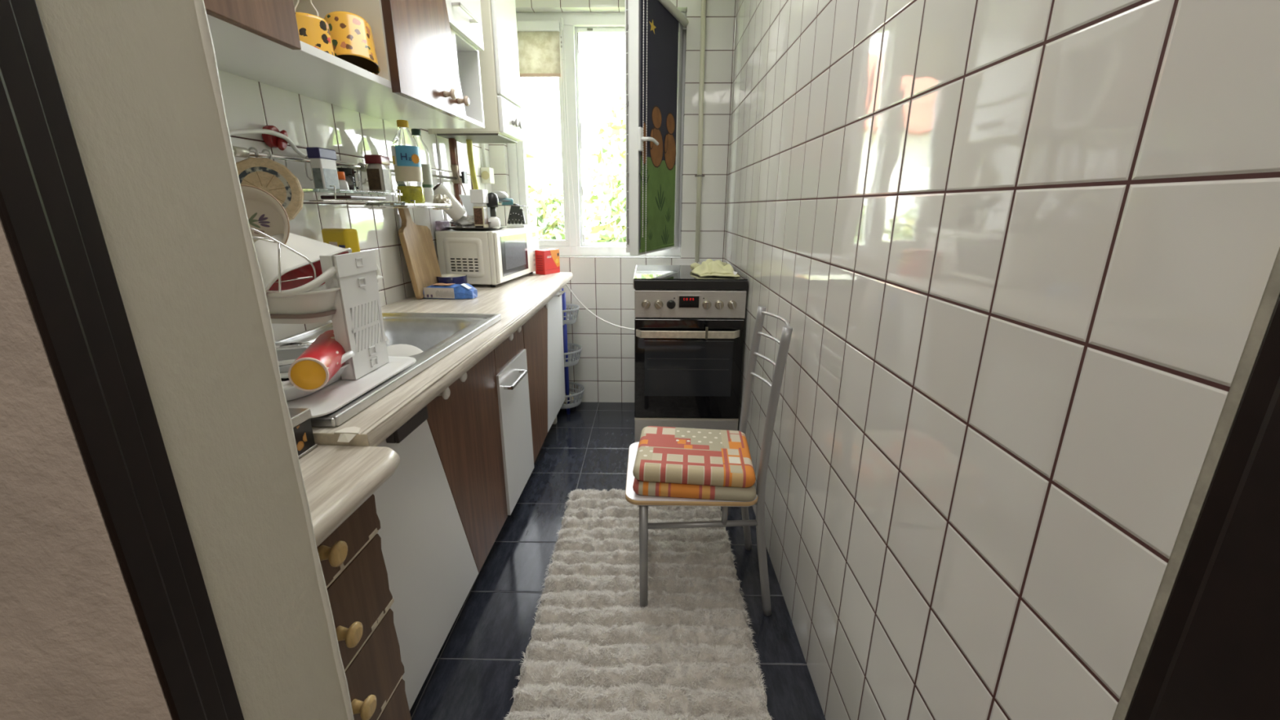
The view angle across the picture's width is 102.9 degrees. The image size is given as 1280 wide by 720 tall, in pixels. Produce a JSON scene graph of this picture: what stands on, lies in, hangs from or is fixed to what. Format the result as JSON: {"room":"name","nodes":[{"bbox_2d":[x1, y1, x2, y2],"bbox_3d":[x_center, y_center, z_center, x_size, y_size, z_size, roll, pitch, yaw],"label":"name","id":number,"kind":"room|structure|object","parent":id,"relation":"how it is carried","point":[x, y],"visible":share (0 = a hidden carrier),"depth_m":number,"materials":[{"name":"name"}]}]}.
{"room":"kitchen","nodes":[
{"label":"kitchen","id":0,"kind":"room"},
{"bbox_2d":[0,218,173,719],"bbox_3d":[-1.233,-0.102,0.276,1.852,2.520,0.046,0,17,1],"label":"wall","id":1,"kind":"structure","parent":0,"point":[73,646],"depth_m":0.30,"materials":[{"name":"paint"}]},
{"bbox_2d":[0,0,244,719],"bbox_3d":[-0.306,-0.124,0.252,0.006,2.460,0.047,0,17,1],"label":"trim","id":2,"kind":"structure","parent":1,"relation":"attached to","point":[49,217],"depth_m":0.29,"materials":[{"name":"brown paint"}]},
{"bbox_2d":[35,0,347,719],"bbox_3d":[-1.233,-0.125,0.352,1.850,2.520,0.113,0,17,1],"label":"wall","id":3,"kind":"structure","parent":0,"point":[134,77],"depth_m":0.36,"materials":[{"name":"beige paint"}]},
{"bbox_2d":[193,0,354,719],"bbox_3d":[-0.309,-0.162,0.381,0.011,2.460,0.010,-14,22,-40],"label":"trim","id":4,"kind":"structure","parent":3,"relation":"attached to","point":[205,31],"depth_m":0.42,"materials":[{"name":"beige"}]},
{"bbox_2d":[217,69,492,341],"bbox_3d":[-0.977,-0.498,1.601,0.120,2.520,2.920,1,17,3],"label":"wall","id":5,"kind":"structure","parent":0,"point":[249,104],"depth_m":1.56,"materials":[{"name":"white tile"}]},
{"bbox_2d":[262,125,288,150],"bbox_3d":[-0.916,-0.558,1.282,0.033,0.058,0.055,1,17,3],"label":"wall hook","id":6,"kind":"object","parent":5,"relation":"attached to","point":[273,141],"visible":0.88,"depth_m":1.27,"materials":[{"name":"red plastic"}]},
{"bbox_2d":[229,128,354,164],"bbox_3d":[-0.904,-0.534,1.323,0.033,0.096,0.584,0,17,1],"label":"cable","id":7,"kind":"object","parent":6,"relation":"hanging from","point":[240,131],"visible":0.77,"depth_m":1.24,"materials":[{"name":"white plastic"}]},
{"bbox_2d":[204,0,470,120],"bbox_3d":[-0.768,-0.960,1.006,0.343,0.692,1.370,1,17,3],"label":"upper cabinet","id":8,"kind":"object","parent":5,"relation":"attached to","point":[418,77],"visible":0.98,"depth_m":1.27,"materials":[{"name":"white laminate"}]},
{"bbox_2d":[294,0,334,55],"bbox_3d":[-0.733,-0.739,1.122,0.096,0.149,0.096,1,17,3],"label":"enamel pot","id":9,"kind":"object","parent":8,"relation":"in","point":[313,30],"visible":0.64,"depth_m":1.10,"materials":[{"name":"yellow metal"}]},
{"bbox_2d":[324,11,380,75],"bbox_3d":[-0.699,-0.761,1.233,0.121,0.126,0.127,1,17,3],"label":"enamel pot","id":10,"kind":"object","parent":8,"relation":"in","point":[352,37],"visible":0.8,"depth_m":1.20,"materials":[{"name":"yellow metal"}]},
{"bbox_2d":[232,146,462,182],"bbox_3d":[-0.883,-0.592,1.567,0.066,0.022,1.720,1,17,3],"label":"wall rail","id":11,"kind":"object","parent":5,"relation":"attached to","point":[241,152],"visible":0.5,"depth_m":1.27,"materials":[{"name":"silver metal"}]},
{"bbox_2d":[248,146,258,157],"bbox_3d":[-0.887,-0.456,1.174,0.028,0.065,0.004,1,17,3],"label":"hook","id":12,"kind":"object","parent":11,"relation":"hanging from","point":[250,148],"visible":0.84,"depth_m":1.17,"materials":[{"name":"metal"}]},
{"bbox_2d":[235,157,304,220],"bbox_3d":[-0.875,-0.392,1.191,0.150,0.149,0.050,-8,19,-25],"label":"decorative plate","id":13,"kind":"object","parent":12,"relation":"hanging from","point":[269,175],"visible":0.49,"depth_m":1.18,"materials":[{"name":"beige ceramic"}]},
{"bbox_2d":[284,160,404,203],"bbox_3d":[-0.828,-0.492,1.416,0.142,0.104,0.420,1,17,3],"label":"wire shelf","id":14,"kind":"object","parent":11,"relation":"attached to","point":[317,191],"visible":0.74,"depth_m":1.39,"materials":[{"name":"white metal"}]},
{"bbox_2d":[306,146,339,189],"bbox_3d":[-0.812,-0.491,1.313,0.032,0.100,0.071,1,17,3],"label":"plastic tub","id":15,"kind":"object","parent":14,"relation":"on","point":[322,161],"visible":0.9,"depth_m":1.29,"materials":[{"name":"white plastic"}]},
{"bbox_2d":[337,171,349,190],"bbox_3d":[-0.809,-0.485,1.383,0.030,0.048,0.030,1,17,3],"label":"bottle","id":16,"kind":"object","parent":14,"relation":"on","point":[343,184],"visible":0.69,"depth_m":1.38,"materials":[{"name":"white plastic"}]},
{"bbox_2d":[336,167,360,191],"bbox_3d":[-0.849,-0.516,1.464,0.064,0.063,0.077,1,17,3],"label":"glass mug","id":17,"kind":"object","parent":14,"relation":"on","point":[349,174],"visible":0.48,"depth_m":1.45,"materials":[{"name":"white"}]},
{"bbox_2d":[320,195,386,199],"bbox_3d":[-0.813,-0.462,1.455,0.085,0.010,0.180,1,17,3],"label":"bar","id":18,"kind":"object","parent":14,"relation":"on","point":[322,197],"visible":0.95,"depth_m":1.39,"materials":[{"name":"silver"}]},
{"bbox_2d":[364,154,393,192],"bbox_3d":[-0.798,-0.569,1.563,0.049,0.105,0.089,-1,17,-4],"label":"spice jar","id":19,"kind":"object","parent":14,"relation":"on","point":[378,171],"visible":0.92,"depth_m":1.53,"materials":[{"name":"clear glass"}]},
{"bbox_2d":[356,162,366,184],"bbox_3d":[-0.862,-0.577,1.579,0.028,0.065,0.004,1,17,3],"label":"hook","id":20,"kind":"object","parent":11,"relation":"attached to","point":[358,163],"visible":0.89,"depth_m":1.57,"materials":[{"name":"metal"}]},
{"bbox_2d":[364,180,452,208],"bbox_3d":[-0.805,-0.594,1.786,0.142,0.120,0.372,1,17,3],"label":"wire shelf","id":21,"kind":"object","parent":11,"relation":"hanging from","point":[414,204],"visible":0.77,"depth_m":1.69,"materials":[{"name":"white metal"}]},
{"bbox_2d":[391,120,425,203],"bbox_3d":[-0.791,-0.672,1.736,0.093,0.263,0.089,1,17,3],"label":"oil bottle","id":22,"kind":"object","parent":21,"relation":"on","point":[406,154],"visible":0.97,"depth_m":1.71,"materials":[{"name":"blue"}]},
{"bbox_2d":[411,128,435,203],"bbox_3d":[-0.802,-0.704,1.861,0.077,0.254,0.077,1,17,3],"label":"oil bottle","id":23,"kind":"object","parent":21,"relation":"on","point":[428,184],"visible":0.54,"depth_m":1.84,"materials":[{"name":"white"}]},
{"bbox_2d":[431,194,452,209],"bbox_3d":[-0.764,-0.606,1.957,0.068,0.057,0.126,1,17,3],"label":"plastic bag","id":24,"kind":"object","parent":21,"relation":"on","point":[438,198],"visible":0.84,"depth_m":1.93,"materials":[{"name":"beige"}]},
{"bbox_2d":[456,172,467,216],"bbox_3d":[-0.801,-0.730,2.327,0.021,0.232,0.088,0,17,-1],"label":"cable","id":25,"kind":"object","parent":11,"relation":"hanging from","point":[458,175],"visible":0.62,"depth_m":2.28,"materials":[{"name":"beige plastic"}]},
{"bbox_2d":[382,0,484,128],"bbox_3d":[-0.728,-1.180,1.727,0.333,0.684,0.330,1,17,3],"label":"upper cabinet","id":26,"kind":"object","parent":5,"relation":"attached to","point":[464,16],"visible":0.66,"depth_m":1.86,"materials":[{"name":"white laminate"}]},
{"bbox_2d":[427,0,523,143],"bbox_3d":[-0.698,-1.371,2.132,0.338,0.830,0.302,1,17,3],"label":"upper cabinet","id":27,"kind":"object","parent":5,"relation":"attached to","point":[499,60],"visible":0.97,"depth_m":2.10,"materials":[{"name":"beige wood"}]},
{"bbox_2d":[448,137,467,226],"bbox_3d":[-0.827,-0.787,2.291,0.094,0.382,0.059,1,17,3],"label":"copper pipe","id":28,"kind":"object","parent":27,"relation":"attached to","point":[454,166],"visible":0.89,"depth_m":2.26,"materials":[{"name":"brown metal"}]},
{"bbox_2d":[454,140,462,205],"bbox_3d":[-0.846,-0.804,2.335,0.049,0.383,0.021,1,17,3],"label":"copper pipe","id":29,"kind":"object","parent":27,"relation":"attached to","point":[455,140],"visible":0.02,"depth_m":2.31,"materials":[{"name":"brown metal"}]},
{"bbox_2d":[466,139,479,189],"bbox_3d":[-0.766,-0.812,2.364,0.029,0.387,0.101,0,17,-2],"label":"gas hose","id":30,"kind":"object","parent":27,"relation":"hanging from","point":[469,144],"visible":0.69,"depth_m":2.32,"materials":[{"name":"yellow"}]},
{"bbox_2d":[480,143,486,167],"bbox_3d":[-0.829,-1.417,2.608,0.019,0.815,0.018,1,17,3],"label":"conduit","id":31,"kind":"object","parent":5,"relation":"attached to","point":[482,145],"visible":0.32,"depth_m":2.70,"materials":[{"name":"grey plastic"}]},
{"bbox_2d":[480,167,494,183],"bbox_3d":[-0.817,-0.988,2.735,0.049,0.080,0.072,1,17,3],"label":"wall socket","id":32,"kind":"object","parent":5,"relation":"attached to","point":[486,173],"visible":1,"depth_m":2.71,"materials":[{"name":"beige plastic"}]},
{"bbox_2d":[488,0,736,402],"bbox_3d":[-0.259,-0.916,3.006,1.500,2.520,0.240,0,17,1],"label":"wall","id":33,"kind":"structure","parent":0,"point":[605,367],"depth_m":2.90,"materials":[{"name":"white tile"}]},
{"bbox_2d":[506,0,686,256],"bbox_3d":[-0.239,-1.145,2.598,1.030,1.260,0.691,0,17,1],"label":"window","id":34,"kind":"structure","parent":33,"relation":"in","point":[575,24],"depth_m":2.77,"materials":[{"name":"white plastic"}]},
{"bbox_2d":[516,17,577,252],"bbox_3d":[-0.538,-1.213,2.838,0.344,1.204,0.051,0,17,1],"label":"roller blind","id":35,"kind":"object","parent":34,"relation":"attached to","point":[538,41],"visible":0.91,"depth_m":2.72,"materials":[{"name":"fabric"}]},
{"bbox_2d":[639,0,688,256],"bbox_3d":[0.126,-1.119,2.553,0.042,1.190,0.614,7,18,21],"label":"roller blind","id":36,"kind":"object","parent":34,"relation":"attached to","point":[660,19],"visible":1,"depth_m":2.48,"materials":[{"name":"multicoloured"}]},
{"bbox_2d":[559,255,680,257],"bbox_3d":[-0.256,-0.616,3.034,0.990,0.004,0.120,0,17,1],"label":"trim","id":37,"kind":"structure","parent":33,"relation":"attached to","point":[560,256],"depth_m":2.99,"materials":[{"name":"white tile"}]},
{"bbox_2d":[694,0,706,262],"bbox_3d":[0.328,-1.323,2.723,0.048,1.575,0.048,-13,21,-37],"label":"gas pipe","id":38,"kind":"object","parent":33,"relation":"attached to","point":[699,175],"visible":1,"depth_m":2.73,"materials":[{"name":"beige metal"}]},
{"bbox_2d":[409,402,825,719],"bbox_3d":[-0.412,0.666,2.006,1.750,0.060,2.950,0,17,1],"label":"floor","id":39,"kind":"structure","parent":0,"point":[472,676],"depth_m":1.61,"materials":[{"name":"tile"}]},
{"bbox_2d":[316,493,411,719],"bbox_3d":[-0.679,0.588,0.773,0.570,0.795,0.300,1,17,3],"label":"drawer unit","id":40,"kind":"object","parent":39,"relation":"on","point":[353,564],"visible":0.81,"depth_m":0.78,"materials":[{"name":"brown wood"}]},
{"bbox_2d":[298,444,399,546],"bbox_3d":[-0.675,0.189,0.658,0.609,0.032,0.314,1,17,3],"label":"countertop","id":41,"kind":"structure","parent":40,"relation":"on","point":[338,480],"depth_m":0.70,"materials":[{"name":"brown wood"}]},
{"bbox_2d":[288,408,317,458],"bbox_3d":[-0.571,0.122,0.713,0.138,0.063,0.148,1,17,3],"label":"tin box","id":42,"kind":"object","parent":41,"relation":"on","point":[300,417],"visible":0.18,"depth_m":0.76,"materials":[{"name":"black metal"}]},
{"bbox_2d":[373,404,478,710],"bbox_3d":[-0.717,0.421,1.219,0.438,0.750,0.625,1,17,3],"label":"base cabinet","id":43,"kind":"object","parent":39,"relation":"on","point":[432,571],"visible":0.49,"depth_m":1.22,"materials":[{"name":"white laminate"}]},
{"bbox_2d":[311,271,572,446],"bbox_3d":[-0.634,-0.168,1.780,0.551,0.037,2.067,1,17,3],"label":"countertop","id":44,"kind":"structure","parent":43,"relation":"on","point":[517,300],"depth_m":1.26,"materials":[{"name":"beige laminate"}]},
{"bbox_2d":[275,311,501,426],"bbox_3d":[-0.681,0.049,1.232,0.451,0.166,0.821,1,17,3],"label":"sink","id":45,"kind":"object","parent":44,"relation":"in","point":[437,335],"visible":0.19,"depth_m":1.41,"materials":[{"name":"metal"}]},
{"bbox_2d":[321,227,359,253],"bbox_3d":[-0.860,-0.249,1.493,0.110,0.262,0.043,9,19,26],"label":"box","id":46,"kind":"object","parent":45,"relation":"on","point":[340,237],"visible":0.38,"depth_m":1.44,"materials":[{"name":"yellow"}]},
{"bbox_2d":[266,249,416,417],"bbox_3d":[-0.714,-0.074,0.948,0.466,0.238,0.376,1,17,3],"label":"dish rack","id":47,"kind":"object","parent":45,"relation":"on","point":[349,298],"visible":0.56,"depth_m":0.94,"materials":[{"name":"white plastic"}]},
{"bbox_2d":[249,226,315,292],"bbox_3d":[-0.635,-0.166,0.818,0.124,0.112,0.154,1,17,3],"label":"plate rack","id":48,"kind":"object","parent":47,"relation":"in","point":[275,241],"visible":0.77,"depth_m":0.82,"materials":[{"name":"silver metal"}]},
{"bbox_2d":[275,342,311,381],"bbox_3d":[-0.675,-0.004,0.993,0.126,0.053,0.126,1,17,3],"label":"glass bowl","id":49,"kind":"object","parent":47,"relation":"in","point":[287,353],"visible":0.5,"depth_m":0.95,"materials":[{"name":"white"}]},
{"bbox_2d":[253,232,351,293],"bbox_3d":[-0.649,-0.170,0.958,0.120,0.133,0.234,1,17,3],"label":"bowl","id":50,"kind":"object","parent":47,"relation":"in","point":[293,265],"visible":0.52,"depth_m":0.93,"materials":[{"name":"white ceramic"}]},
{"bbox_2d":[240,184,289,244],"bbox_3d":[-0.704,-0.244,0.919,0.139,0.135,0.064,-4,17,-14],"label":"plate","id":51,"kind":"object","parent":50,"relation":"on","point":[265,214],"visible":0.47,"depth_m":0.94,"materials":[{"name":"beige ceramic"}]},
{"bbox_2d":[248,213,270,234],"bbox_3d":[-0.705,-0.251,0.937,0.045,0.038,0.009,-4,17,-15],"label":"print","id":52,"kind":"object","parent":51,"relation":"attached to","point":[260,221],"depth_m":0.94,"materials":[{"name":"green"}]},
{"bbox_2d":[275,342,349,400],"bbox_3d":[-0.709,0.021,0.973,0.317,0.032,0.309,1,17,3],"label":"basket","id":53,"kind":"object","parent":47,"relation":"on","point":[340,380],"depth_m":0.91,"materials":[{"name":"plastic"}]},
{"bbox_2d":[288,329,345,391],"bbox_3d":[-0.577,-0.002,0.928,0.068,0.068,0.181,-5,17,-16],"label":"tumbler","id":54,"kind":"object","parent":47,"relation":"in","point":[322,359],"visible":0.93,"depth_m":0.86,"materials":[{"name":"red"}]},
{"bbox_2d":[266,275,382,324],"bbox_3d":[-0.742,-0.123,0.997,0.410,0.059,0.258,0,17,1],"label":"bowl","id":55,"kind":"object","parent":47,"relation":"on","point":[355,300],"depth_m":0.92,"materials":[{"name":"white ceramic"}]},
{"bbox_2d":[286,355,416,417],"bbox_3d":[-0.651,0.043,0.959,0.336,0.010,0.336,1,17,3],"label":"drip tray","id":56,"kind":"object","parent":47,"relation":"on","point":[344,387],"depth_m":0.94,"materials":[{"name":"white plastic"}]},
{"bbox_2d":[386,343,422,356],"bbox_3d":[-0.572,0.018,1.196,0.142,0.084,0.119,1,17,3],"label":"plate","id":57,"kind":"object","parent":45,"relation":"in","point":[395,350],"visible":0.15,"depth_m":1.23,"materials":[{"name":"white ceramic"}]},
{"bbox_2d":[397,205,441,298],"bbox_3d":[-0.853,-0.430,1.976,0.072,0.356,0.222,1,17,3],"label":"cutting board","id":58,"kind":"object","parent":44,"relation":"on","point":[416,241],"visible":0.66,"depth_m":1.94,"materials":[{"name":"brown wood"}]},
{"bbox_2d":[422,283,477,298],"bbox_3d":[-0.734,-0.270,1.967,0.209,0.054,0.096,1,17,3],"label":"flour bag","id":59,"kind":"object","parent":44,"relation":"on","point":[437,291],"visible":0.99,"depth_m":1.93,"materials":[{"name":"blue paper"}]},
{"bbox_2d":[432,283,454,285],"bbox_3d":[-0.755,-0.291,1.960,0.075,0.002,0.050,2,17,7],"label":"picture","id":60,"kind":"object","parent":59,"relation":"on","point":[437,284],"depth_m":1.96},
{"bbox_2d":[436,273,467,284],"bbox_3d":[-0.773,-0.316,2.103,0.120,0.066,0.120,1,17,3],"label":"enamel bowl","id":61,"kind":"object","parent":59,"relation":"on","point":[456,278],"visible":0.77,"depth_m":2.06,"materials":[{"name":"blue metal"}]},
{"bbox_2d":[435,226,538,287],"bbox_3d":[-0.702,-0.508,2.450,0.274,0.238,0.562,2,17,7],"label":"microwave","id":62,"kind":"object","parent":44,"relation":"on","point":[492,258],"visible":0.87,"depth_m":2.20,"materials":[{"name":"white plastic"}]},
{"bbox_2d":[435,220,449,231],"bbox_3d":[-0.854,-0.583,2.210,0.024,0.040,0.082,2,17,7],"label":"packet","id":63,"kind":"object","parent":62,"relation":"on","point":[441,224],"visible":1,"depth_m":2.19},
{"bbox_2d":[444,225,507,230],"bbox_3d":[-0.722,-0.588,2.273,0.219,0.013,0.245,2,17,7],"label":"baking tray","id":64,"kind":"object","parent":62,"relation":"on","point":[454,228],"visible":0.77,"depth_m":2.18,"materials":[{"name":"grey metal"}]},
{"bbox_2d":[448,215,490,226],"bbox_3d":[-0.738,-0.608,2.224,0.192,0.052,0.121,2,17,7],"label":"plastic film","id":65,"kind":"object","parent":64,"relation":"on","point":[464,221],"visible":0.66,"depth_m":2.19,"materials":[{"name":"grey"}]},
{"bbox_2d":[432,182,466,221],"bbox_3d":[-0.807,-0.662,2.146,0.143,0.153,0.072,-12,21,-35],"label":"tumbler","id":66,"kind":"object","parent":65,"relation":"on","point":[458,211],"visible":0.7,"depth_m":2.13,"materials":[{"name":"white ceramic"}]},
{"bbox_2d":[459,194,490,217],"bbox_3d":[-0.724,-0.681,2.269,0.146,0.104,0.033,1,17,1],"label":"paper packet","id":67,"kind":"object","parent":65,"relation":"on","point":[465,199],"visible":0.25,"depth_m":2.25,"materials":[{"name":"white paper"}]},
{"bbox_2d":[469,189,488,227],"bbox_3d":[-0.681,-0.640,2.174,0.058,0.163,0.052,2,17,7],"label":"jar","id":68,"kind":"object","parent":64,"relation":"on","point":[479,197],"visible":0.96,"depth_m":2.15,"materials":[{"name":"clear glass"}]},
{"bbox_2d":[486,192,500,229],"bbox_3d":[-0.641,-0.650,2.225,0.058,0.153,0.058,2,17,7],"label":"pepper mill","id":69,"kind":"object","parent":64,"relation":"on","point":[493,200],"visible":0.87,"depth_m":2.21,"materials":[{"name":"black plastic"}]},
{"bbox_2d":[498,204,528,226],"bbox_3d":[-0.628,-0.699,2.481,0.124,0.105,0.204,2,17,7],"label":"wire stand","id":70,"kind":"object","parent":62,"relation":"on","point":[499,205],"visible":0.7,"depth_m":2.54,"materials":[{"name":"grey metal"}]},
{"bbox_2d":[498,199,513,202],"bbox_3d":[-0.646,-0.753,2.398,0.099,0.026,0.100,2,17,7],"label":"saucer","id":71,"kind":"object","parent":70,"relation":"on","point":[500,200],"visible":0.4,"depth_m":2.37,"materials":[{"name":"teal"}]},
{"bbox_2d":[490,191,508,199],"bbox_3d":[-0.662,-0.773,2.390,0.090,0.037,0.090,2,17,7],"label":"lid","id":72,"kind":"object","parent":71,"relation":"on","point":[501,195],"visible":0.78,"depth_m":2.37,"materials":[{"name":"grey plastic"}]},
{"bbox_2d":[501,198,513,204],"bbox_3d":[-0.623,-0.741,2.394,0.050,0.032,0.032,-7,18,-23],"label":"roll","id":73,"kind":"object","parent":70,"relation":"on","point":[511,202],"visible":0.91,"depth_m":2.38,"materials":[{"name":"teal plastic"}]},
{"bbox_2d":[506,224,527,227],"bbox_3d":[-0.617,-0.671,2.556,0.095,0.012,0.050,2,17,7],"label":"tray","id":74,"kind":"object","parent":62,"relation":"on","point":[508,225],"visible":0.96,"depth_m":2.54,"materials":[{"name":"white plastic"}]},
{"bbox_2d":[507,205,513,224],"bbox_3d":[-0.640,-0.723,2.538,0.043,0.091,0.017,2,17,7],"label":"kitchen knife","id":75,"kind":"object","parent":74,"relation":"in","point":[511,207],"visible":0.85,"depth_m":2.53,"materials":[{"name":"grey metal"}]},
{"bbox_2d":[511,203,516,224],"bbox_3d":[-0.626,-0.726,2.535,0.035,0.098,0.017,2,17,7],"label":"kitchen knife","id":76,"kind":"object","parent":74,"relation":"in","point":[513,206],"visible":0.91,"depth_m":2.53,"materials":[{"name":"grey metal"}]},
{"bbox_2d":[514,204,519,223],"bbox_3d":[-0.612,-0.725,2.534,0.024,0.096,0.017,2,17,7],"label":"kitchen knife","id":77,"kind":"object","parent":74,"relation":"in","point":[516,221],"visible":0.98,"depth_m":2.53,"materials":[{"name":"grey metal"}]},
{"bbox_2d":[516,206,521,223],"bbox_3d":[-0.600,-0.721,2.533,0.020,0.088,0.017,2,17,7],"label":"kitchen knife","id":78,"kind":"object","parent":74,"relation":"in","point":[517,207],"visible":0.76,"depth_m":2.53,"materials":[{"name":"grey metal"}]},
{"bbox_2d":[519,208,525,224],"bbox_3d":[-0.585,-0.713,2.533,0.026,0.074,0.017,2,17,7],"label":"kitchen knife","id":79,"kind":"object","parent":74,"relation":"in","point":[522,214],"visible":1,"depth_m":2.53,"materials":[{"name":"grey metal"}]},
{"bbox_2d":[534,248,559,275],"bbox_3d":[-0.487,-0.519,2.687,0.063,0.123,0.129,9,19,27],"label":"box","id":80,"kind":"object","parent":44,"relation":"on","point":[547,260],"visible":1,"depth_m":2.65,"materials":[{"name":"red cardboard"}]},
{"bbox_2d":[565,284,634,330],"bbox_3d":[-0.216,-0.306,2.835,0.420,0.278,0.085,0,17,1],"label":"cable","id":81,"kind":"object","parent":44,"relation":"hanging from","point":[568,287],"visible":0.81,"depth_m":2.87,"materials":[{"name":"white plastic"}]},
{"bbox_2d":[426,349,507,573],"bbox_3d":[-0.694,0.311,1.548,0.442,0.727,0.528,1,17,3],"label":"base cabinet","id":82,"kind":"object","parent":39,"relation":"on","point":[463,420],"visible":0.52,"depth_m":1.56,"materials":[{"name":"brown laminate"}]},
{"bbox_2d":[493,325,533,515],"bbox_3d":[-0.664,0.181,1.968,0.450,0.720,0.354,1,17,3],"label":"base cabinet","id":83,"kind":"object","parent":39,"relation":"on","point":[510,356],"visible":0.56,"depth_m":1.93,"materials":[{"name":"white laminate"}]},
{"bbox_2d":[522,302,548,462],"bbox_3d":[-0.647,0.066,2.333,0.438,0.708,0.424,1,17,3],"label":"base cabinet","id":84,"kind":"object","parent":39,"relation":"on","point":[535,330],"visible":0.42,"depth_m":2.29,"materials":[{"name":"brown laminate"}]},
{"bbox_2d":[547,288,564,431],"bbox_3d":[-0.628,0.023,2.647,0.438,0.805,0.460,1,17,3],"label":"base cabinet","id":85,"kind":"object","parent":39,"relation":"on","point":[556,377],"visible":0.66,"depth_m":2.63,"materials":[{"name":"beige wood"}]},
{"bbox_2d":[560,288,584,414],"bbox_3d":[-0.461,-0.048,3.014,0.252,0.729,0.252,0,17,1],"label":"storage rack","id":86,"kind":"object","parent":39,"relation":"on","point":[571,358],"visible":0.48,"depth_m":2.98,"materials":[{"name":"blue plastic"}]},
{"bbox_2d":[562,303,579,324],"bbox_3d":[-0.460,-0.263,2.950,0.222,0.090,0.222,0,17,1],"label":"basket","id":87,"kind":"object","parent":86,"relation":"on","point":[567,319],"depth_m":2.89,"materials":[{"name":"grey plastic"}]},
{"bbox_2d":[560,382,584,408],"bbox_3d":[-0.462,0.216,3.093,0.252,0.090,0.252,0,17,1],"label":"basket","id":88,"kind":"object","parent":86,"relation":"on","point":[577,396],"depth_m":3.03,"materials":[{"name":"grey plastic"}]},
{"bbox_2d":[564,342,582,367],"bbox_3d":[-0.461,-0.029,3.020,0.236,0.090,0.236,0,17,1],"label":"basket","id":89,"kind":"object","parent":86,"relation":"on","point":[571,358],"depth_m":2.96,"materials":[{"name":"grey plastic"}]},
{"bbox_2d":[503,488,773,719],"bbox_3d":[0.005,0.745,1.549,0.660,0.049,1.374,0,17,1],"label":"rug","id":90,"kind":"object","parent":39,"relation":"on","point":[593,652],"visible":0.9,"depth_m":1.46,"materials":[{"name":"beige fabric"}]},
{"bbox_2d":[633,265,747,442],"bbox_3d":[0.222,0.003,2.573,0.496,0.888,0.600,0,17,1],"label":"stove","id":91,"kind":"object","parent":39,"relation":"on","point":[689,327],"visible":0.95,"depth_m":2.29,"materials":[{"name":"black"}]},
{"bbox_2d":[634,279,747,289],"bbox_3d":[0.225,-0.404,2.473,0.491,0.041,0.558,0,17,1],"label":"cooktop","id":92,"kind":"object","parent":91,"relation":"in","point":[639,284],"depth_m":2.21,"materials":[{"name":"black glass"}]},
{"bbox_2d":[691,258,740,277],"bbox_3d":[0.344,-0.437,2.387,0.206,0.063,0.312,0,17,1],"label":"towel","id":93,"kind":"object","parent":91,"relation":"on","point":[708,267],"visible":1,"depth_m":2.30,"materials":[{"name":"beige fabric"}]},
{"bbox_2d":[625,306,792,616],"bbox_3d":[0.189,0.301,1.568,0.455,0.895,0.370,0,17,1],"label":"dining chair","id":94,"kind":"object","parent":39,"relation":"on","point":[632,497],"visible":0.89,"depth_m":1.46,"materials":[{"name":"silver metal"}]},
{"bbox_2d":[632,477,755,501],"bbox_3d":[0.162,0.326,1.542,0.342,0.040,0.300,2,17,5],"label":"seat pad","id":95,"kind":"object","parent":94,"relation":"on","point":[640,487],"visible":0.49,"depth_m":1.40,"materials":[{"name":"orange fabric"}]},
{"bbox_2d":[632,426,755,488],"bbox_3d":[0.160,0.283,1.532,0.338,0.048,0.298,3,17,5],"label":"seat pad","id":96,"kind":"object","parent":95,"relation":"on","point":[668,455],"visible":1,"depth_m":1.46,"materials":[{"name":"multicoloured fabric"}]},
{"bbox_2d":[724,0,1279,719],"bbox_3d":[0.527,-0.522,1.695,0.120,2.520,2.830,0,17,1],"label":"wall","id":97,"kind":"structure","parent":0,"point":[1019,256],"depth_m":0.65,"materials":[{"name":"white tile"}]},
{"bbox_2d":[1112,247,1279,719],"bbox_3d":[0.502,-0.115,0.336,0.120,2.520,0.009,0,17,1],"label":"trim","id":98,"kind":"structure","parent":97,"relation":"attached to","point":[1269,299],"depth_m":0.40,"materials":[{"name":"grey paint"}]},
{"label":"outside","id":99,"kind":"structure","parent":0,"visible":0},
{"bbox_3d":[0.995,-7.577,31.119,60.000,0.050,57.000,0,17,1],"label":"ground","id":100,"kind":"structure","parent":99,"visible":0},
{"bbox_2d":[527,174,564,239],"bbox_3d":[-1.485,-1.616,7.584,1.716,2.175,1.353,0,17,1],"label":"shrub","id":101,"kind":"object","parent":100,"relation":"on","point":[544,217],"visible":0.12,"depth_m":7.15,"materials":[{"name":"green plant"}]},
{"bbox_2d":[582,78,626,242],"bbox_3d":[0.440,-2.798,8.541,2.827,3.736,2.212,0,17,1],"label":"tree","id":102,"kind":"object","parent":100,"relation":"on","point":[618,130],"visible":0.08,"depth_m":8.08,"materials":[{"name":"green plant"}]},
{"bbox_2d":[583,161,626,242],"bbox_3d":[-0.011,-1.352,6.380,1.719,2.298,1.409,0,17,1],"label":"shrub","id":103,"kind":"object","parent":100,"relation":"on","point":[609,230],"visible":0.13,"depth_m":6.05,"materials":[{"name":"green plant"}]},
{"bbox_3d":[1.199,-0.072,0.199,1.280,2.520,0.130,0,17,1],"label":"wall","id":104,"kind":"structure","parent":0,"visible":0},
{"bbox_2d":[1124,295,1279,719],"bbox_3d":[0.500,-0.115,0.231,0.120,2.460,0.191,0,17,1],"label":"trim","id":105,"kind":"structure","parent":104,"relation":"attached to","point":[1214,654],"depth_m":0.38,"materials":[{"name":"brown paint"}]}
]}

